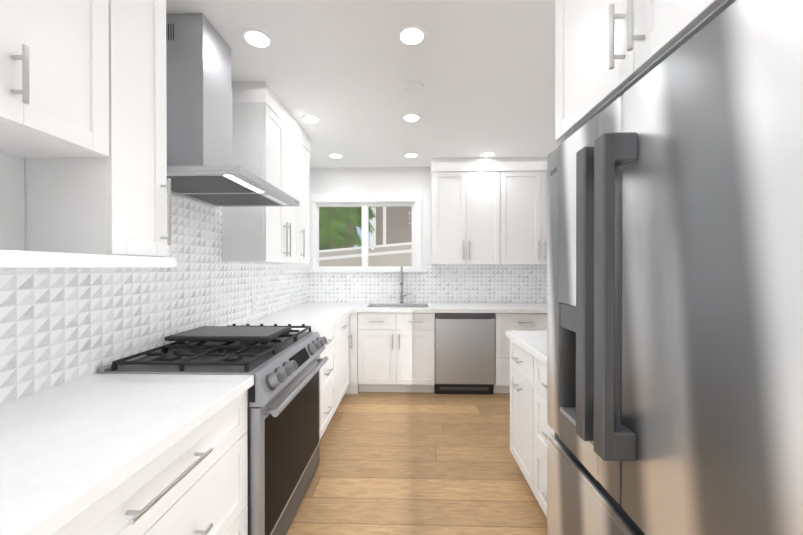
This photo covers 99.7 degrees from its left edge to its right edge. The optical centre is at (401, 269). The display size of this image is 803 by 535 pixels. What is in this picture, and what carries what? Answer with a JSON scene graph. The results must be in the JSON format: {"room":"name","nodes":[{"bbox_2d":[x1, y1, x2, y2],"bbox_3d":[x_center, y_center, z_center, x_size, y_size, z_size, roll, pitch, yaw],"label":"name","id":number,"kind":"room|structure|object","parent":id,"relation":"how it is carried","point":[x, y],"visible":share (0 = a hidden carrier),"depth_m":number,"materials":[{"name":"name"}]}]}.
{"room":"kitchen","nodes":[
{"label":"kitchen","id":0,"kind":"room"},
{"bbox_2d":[280,264,307,270],"bbox_3d":[-1.307,0.041,1.032,0.100,2.590,6.600,0,0,2],"label":"wall","id":1,"kind":"structure","parent":0,"point":[293,267],"depth_m":3.72,"materials":[{"name":"white paint"}]},
{"bbox_2d":[0,0,108,250],"bbox_3d":[-1.084,-0.580,0.797,0.338,1.065,0.609,0,0,2],"label":"upper cabinet","id":2,"kind":"object","parent":1,"relation":"attached to","point":[54,78],"visible":1,"depth_m":0.97,"materials":[{"name":"white wood"}]},
{"bbox_2d":[0,250,175,267],"bbox_3d":[-1.082,-0.026,0.929,0.334,0.042,0.867,0,0,2],"label":"shelf","id":3,"kind":"object","parent":1,"relation":"attached to","point":[21,259],"visible":1,"depth_m":0.95,"materials":[{"name":"white wood"}]},
{"bbox_2d":[24,0,170,256],"bbox_3d":[-1.072,-0.582,1.232,0.338,1.065,0.256,0,0,2],"label":"upper cabinet","id":4,"kind":"object","parent":1,"relation":"attached to","point":[117,201],"visible":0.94,"depth_m":1.15,"materials":[{"name":"white wood"}]},
{"bbox_2d":[0,194,307,404],"bbox_3d":[-1.236,-0.019,1.626,0.008,0.895,5.192,0,0,2],"label":"tile backsplash","id":5,"kind":"structure","parent":1,"relation":"attached to","point":[60,326],"depth_m":1.52,"materials":[{"name":"white tile"}]},
{"bbox_2d":[252,299,255,313],"bbox_3d":[-1.196,0.298,2.751,0.008,0.114,0.070,0,0,2],"label":"electrical outlet","id":6,"kind":"object","parent":5,"relation":"attached to","point":[253,306],"visible":1,"depth_m":2.74,"materials":[{"name":"white plastic"}]},
{"bbox_2d":[166,14,299,206],"bbox_3d":[-0.944,-0.830,1.803,0.561,0.851,0.762,0,0,2],"label":"range hood","id":7,"kind":"object","parent":1,"relation":"attached to","point":[202,168],"visible":0.85,"depth_m":1.66,"materials":[{"name":"silver metal"}]},
{"bbox_2d":[222,103,298,262],"bbox_3d":[-1.033,-0.589,2.617,0.338,1.065,0.674,0,0,2],"label":"upper cabinet","id":8,"kind":"object","parent":1,"relation":"attached to","point":[265,144],"visible":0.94,"depth_m":2.29,"materials":[{"name":"white wood"}]},
{"bbox_2d":[276,142,309,263],"bbox_3d":[-1.019,-0.591,3.113,0.338,1.065,0.315,0,0,2],"label":"upper cabinet","id":9,"kind":"object","parent":1,"relation":"attached to","point":[304,206],"visible":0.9,"depth_m":3.13,"materials":[{"name":"white wood"}]},
{"bbox_2d":[166,0,562,167],"bbox_3d":[0.443,-1.278,0.977,3.600,0.050,6.600,0,0,2],"label":"ceiling","id":10,"kind":"structure","parent":0,"point":[482,71],"depth_m":2.15,"materials":[{"name":"white paint"}]},
{"bbox_2d":[241,28,272,48],"bbox_3d":[-0.784,-1.254,1.842,0.156,0.008,0.156,0,0,2],"label":"recessed light","id":11,"kind":"object","parent":10,"relation":"in","point":[257,38],"visible":1,"depth_m":1.83,"materials":[{"name":"white plastic"}]},
{"bbox_2d":[232,82,309,152],"bbox_3d":[-1.051,-1.192,2.773,0.314,0.139,0.999,0,0,2],"label":"crown molding","id":12,"kind":"structure","parent":10,"relation":"attached to","point":[253,92],"depth_m":2.31,"materials":[{"name":"white wood"}]},
{"bbox_2d":[301,114,320,122],"bbox_3d":[-0.756,-1.258,2.831,0.156,0.008,0.156,0,0,2],"label":"recessed light","id":13,"kind":"object","parent":10,"relation":"in","point":[308,118],"visible":1,"depth_m":2.81,"materials":[{"name":"white plastic"}]},
{"bbox_2d":[329,153,342,157],"bbox_3d":[-0.730,-1.262,3.761,0.156,0.008,0.156,0,0,2],"label":"recessed light","id":14,"kind":"object","parent":10,"relation":"in","point":[334,155],"visible":1,"depth_m":3.74,"materials":[{"name":"white plastic"}]},
{"bbox_2d":[404,153,417,157],"bbox_3d":[0.110,-1.262,3.737,0.156,0.008,0.156,0,0,2],"label":"recessed light","id":15,"kind":"object","parent":10,"relation":"in","point":[411,155],"visible":1,"depth_m":3.73,"materials":[{"name":"white plastic"}]},
{"bbox_2d":[397,25,425,45],"bbox_3d":[0.056,-1.254,1.818,0.156,0.008,0.156,0,0,2],"label":"recessed light","id":16,"kind":"object","parent":10,"relation":"in","point":[411,35],"visible":1,"depth_m":1.81,"materials":[{"name":"white plastic"}]},
{"bbox_2d":[402,113,420,121],"bbox_3d":[0.084,-1.258,2.808,0.156,0.008,0.156,0,0,2],"label":"recessed light","id":17,"kind":"object","parent":10,"relation":"in","point":[411,117],"visible":1,"depth_m":2.79,"materials":[{"name":"white plastic"}]},
{"bbox_2d":[402,81,423,93],"bbox_3d":[0.081,-1.255,2.338,0.156,0.008,0.156,0,0,2],"label":"detector","id":18,"kind":"object","parent":10,"relation":"attached to","point":[412,87],"visible":1,"depth_m":2.33,"materials":[{"name":"white plastic"}]},
{"bbox_2d":[481,152,494,156],"bbox_3d":[0.949,-1.262,3.714,0.156,0.008,0.156,0,0,2],"label":"recessed light","id":19,"kind":"object","parent":10,"relation":"in","point":[487,154],"visible":1,"depth_m":3.70,"materials":[{"name":"white plastic"}]},
{"bbox_2d":[430,157,547,178],"bbox_3d":[1.286,-1.191,3.984,1.881,0.153,0.342,0,0,2],"label":"ceiling soffit","id":20,"kind":"structure","parent":10,"relation":"attached to","point":[487,164],"depth_m":3.82,"materials":[{"name":"white"}]},
{"bbox_2d":[555,0,736,141],"bbox_3d":[0.899,-0.865,0.819,0.738,0.769,0.910,0,0,2],"label":"upper cabinet","id":21,"kind":"object","parent":10,"relation":"attached to","point":[608,53],"visible":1,"depth_m":0.95,"materials":[{"name":"white wood"}]},
{"bbox_2d":[308,167,430,270],"bbox_3d":[0.533,0.027,4.232,3.400,2.590,0.100,0,0,2],"label":"wall","id":22,"kind":"structure","parent":0,"point":[374,180],"depth_m":4.20,"materials":[{"name":"white paint"}]},
{"bbox_2d":[280,193,425,273],"bbox_3d":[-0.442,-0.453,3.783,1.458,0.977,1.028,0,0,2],"label":"window","id":23,"kind":"structure","parent":22,"relation":"in","point":[365,201],"depth_m":4.22,"materials":[{"name":"white wood"}]},
{"bbox_2d":[308,264,546,302],"bbox_3d":[0.532,0.172,4.178,3.400,0.490,0.008,0,0,2],"label":"tile backsplash","id":24,"kind":"structure","parent":22,"relation":"attached to","point":[455,283],"depth_m":4.18,"materials":[{"name":"white tile"}]},
{"bbox_2d":[480,287,485,296],"bbox_3d":[1.001,0.272,4.157,0.070,0.114,0.008,0,0,2],"label":"electrical outlet","id":25,"kind":"object","parent":24,"relation":"attached to","point":[483,291],"visible":1,"depth_m":4.16,"materials":[{"name":"white plastic"}]},
{"bbox_2d":[431,171,499,264],"bbox_3d":[0.739,-0.588,3.984,0.762,1.051,0.358,0,0,2],"label":"upper cabinet","id":26,"kind":"object","parent":22,"relation":"attached to","point":[465,218],"visible":1,"depth_m":3.85,"materials":[{"name":"white wood"}]},
{"bbox_2d":[495,171,547,264],"bbox_3d":[1.578,-0.588,3.961,0.914,1.051,0.358,0,0,2],"label":"upper cabinet","id":27,"kind":"object","parent":22,"relation":"attached to","point":[523,217],"visible":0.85,"depth_m":3.83,"materials":[{"name":"white wood"}]},
{"bbox_2d":[286,391,546,534],"bbox_3d":[0.443,1.361,0.989,3.600,0.050,6.600,0,0,2],"label":"floor","id":28,"kind":"structure","parent":0,"point":[410,463],"depth_m":2.22,"materials":[{"name":"brown wood"}]},
{"bbox_2d":[52,390,247,534],"bbox_3d":[-0.918,0.899,0.909,0.662,0.875,0.903,0,0,2],"label":"base cabinet","id":29,"kind":"object","parent":28,"relation":"on","point":[194,481],"visible":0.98,"depth_m":1.00,"materials":[{"name":"white wood"}]},
{"bbox_2d":[97,324,327,534],"bbox_3d":[-0.857,0.831,1.820,0.732,1.004,0.910,0,0,2],"label":"gas range","id":30,"kind":"object","parent":28,"relation":"on","point":[283,365],"visible":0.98,"depth_m":1.60,"materials":[{"name":"silver metal"}]},
{"bbox_2d":[320,325,334,438],"bbox_3d":[-0.871,0.892,2.603,0.662,0.875,0.641,0,0,2],"label":"base cabinet","id":31,"kind":"object","parent":28,"relation":"on","point":[327,390],"visible":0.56,"depth_m":2.64,"materials":[{"name":"white wood"}]},
{"bbox_2d":[240,307,352,334],"bbox_3d":[-0.864,0.432,2.923,0.660,0.040,1.290,0,0,2],"label":"countertop","id":32,"kind":"structure","parent":31,"relation":"on","point":[321,318],"depth_m":2.87,"materials":[{"name":"stone"}]},
{"bbox_2d":[335,315,351,410],"bbox_3d":[-0.853,0.889,3.260,0.662,0.875,0.667,0,0,2],"label":"base cabinet","id":33,"kind":"object","parent":28,"relation":"on","point":[342,336],"visible":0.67,"depth_m":3.21,"materials":[{"name":"white wood"}]},
{"bbox_2d":[345,312,358,393],"bbox_3d":[-0.813,0.886,3.906,0.706,0.875,0.614,0,0,2],"label":"cabinet filler","id":34,"kind":"object","parent":28,"relation":"on","point":[353,387],"visible":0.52,"depth_m":3.59,"materials":[{"name":"white wood"}]},
{"bbox_2d":[358,312,434,392],"bbox_3d":[-0.049,0.886,3.865,0.817,0.875,0.652,0,0,2],"label":"base cabinet","id":35,"kind":"object","parent":28,"relation":"on","point":[396,352],"visible":1,"depth_m":3.58,"materials":[{"name":"white wood"}]},
{"bbox_2d":[299,302,360,305],"bbox_3d":[-0.836,0.428,3.928,0.660,0.040,0.360,0,0,2],"label":"countertop","id":36,"kind":"structure","parent":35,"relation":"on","point":[309,303],"depth_m":3.97,"materials":[{"name":"stone"}]},
{"bbox_2d":[296,302,546,312],"bbox_3d":[0.526,0.428,3.854,3.388,0.040,0.640,0,0,2],"label":"countertop","id":37,"kind":"structure","parent":35,"relation":"on","point":[363,306],"depth_m":3.67,"materials":[{"name":"stone"}]},
{"bbox_2d":[400,266,410,302],"bbox_3d":[0.043,0.184,4.041,0.135,0.446,0.215,0,0,2],"label":"faucet","id":38,"kind":"object","parent":37,"relation":"on","point":[401,284],"visible":1,"depth_m":4.11,"materials":[{"name":"silver metal"}]},
{"bbox_2d":[434,313,494,394],"bbox_3d":[0.674,0.888,3.839,0.620,0.871,0.575,0,0,2],"label":"dishwasher","id":39,"kind":"object","parent":28,"relation":"on","point":[464,353],"visible":0.94,"depth_m":3.55,"materials":[{"name":"grey metal"}]},
{"bbox_2d":[494,313,546,392],"bbox_3d":[1.298,0.886,3.828,0.606,0.875,0.652,0,0,2],"label":"base cabinet","id":40,"kind":"object","parent":28,"relation":"on","point":[504,322],"visible":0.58,"depth_m":3.55,"materials":[{"name":"white wood"}]},
{"bbox_2d":[510,340,533,491],"bbox_3d":[1.017,0.894,2.065,0.658,0.875,0.440,0,0,2],"label":"base cabinet","id":41,"kind":"object","parent":28,"relation":"on","point":[522,405],"visible":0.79,"depth_m":2.04,"materials":[{"name":"white wood"}]},
{"bbox_2d":[534,357,554,517],"bbox_3d":[1.003,0.896,1.564,0.658,0.875,0.555,0,0,2],"label":"base cabinet","id":42,"kind":"object","parent":28,"relation":"on","point":[542,427],"visible":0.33,"depth_m":1.75,"materials":[{"name":"white wood"}]},
{"bbox_2d":[505,330,546,365],"bbox_3d":[1.031,0.438,1.796,0.670,0.040,1.026,0,0,2],"label":"countertop","id":43,"kind":"structure","parent":42,"relation":"on","point":[533,343],"depth_m":2.00,"materials":[{"name":"stone"}]},
{"bbox_2d":[547,0,802,534],"bbox_3d":[0.870,0.442,0.826,0.818,1.790,0.910,0,0,2],"label":"refrigerator","id":44,"kind":"object","parent":28,"relation":"on","point":[675,307],"visible":1,"depth_m":0.63,"materials":[{"name":"grey metal"}]},
{"bbox_3d":[-0.950,0.905,-0.230,0.663,0.875,1.368,0,0,2],"label":"base cabinet","id":45,"kind":"object","parent":28,"relation":"on","visible":0},
{"bbox_2d":[0,374,253,534],"bbox_3d":[-0.944,0.445,0.217,0.650,0.040,2.288,0,0,2],"label":"countertop","id":46,"kind":"structure","parent":45,"relation":"on","point":[69,451],"depth_m":0.87,"materials":[{"name":"stone"}]},
{"label":"outside","id":47,"kind":"structure","parent":0,"visible":0},
{"bbox_2d":[354,220,369,246],"bbox_3d":[0.162,-4.633,16.026,30.000,12.200,0.100,0,0,2],"label":"sky","id":48,"kind":"structure","parent":47,"point":[360,231],"depth_m":16.05,"materials":[{"name":"blue"}]},
{"bbox_3d":[0.001,1.519,10.256,30.000,0.050,11.500,0,0,2],"label":"ground","id":49,"kind":"structure","parent":47,"visible":0},
{"bbox_2d":[319,207,376,249],"bbox_3d":[-2.823,-0.911,10.253,4.194,4.823,4.509,0,0,2],"label":"palms","id":50,"kind":"object","parent":49,"relation":"on","point":[352,225],"depth_m":9.33,"materials":[{"name":"green plant"}]},
{"bbox_2d":[319,242,411,265],"bbox_3d":[-0.588,0.267,7.075,11.000,2.484,0.520,0,0,2],"label":"roof","id":51,"kind":"structure","parent":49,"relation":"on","point":[400,254],"depth_m":6.94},
{"bbox_2d":[370,207,411,245],"bbox_3d":[3.487,-2.122,13.643,9.220,7.200,2.500,0,0,2],"label":"building","id":52,"kind":"structure","parent":49,"relation":"on","point":[396,211],"depth_m":12.60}
]}

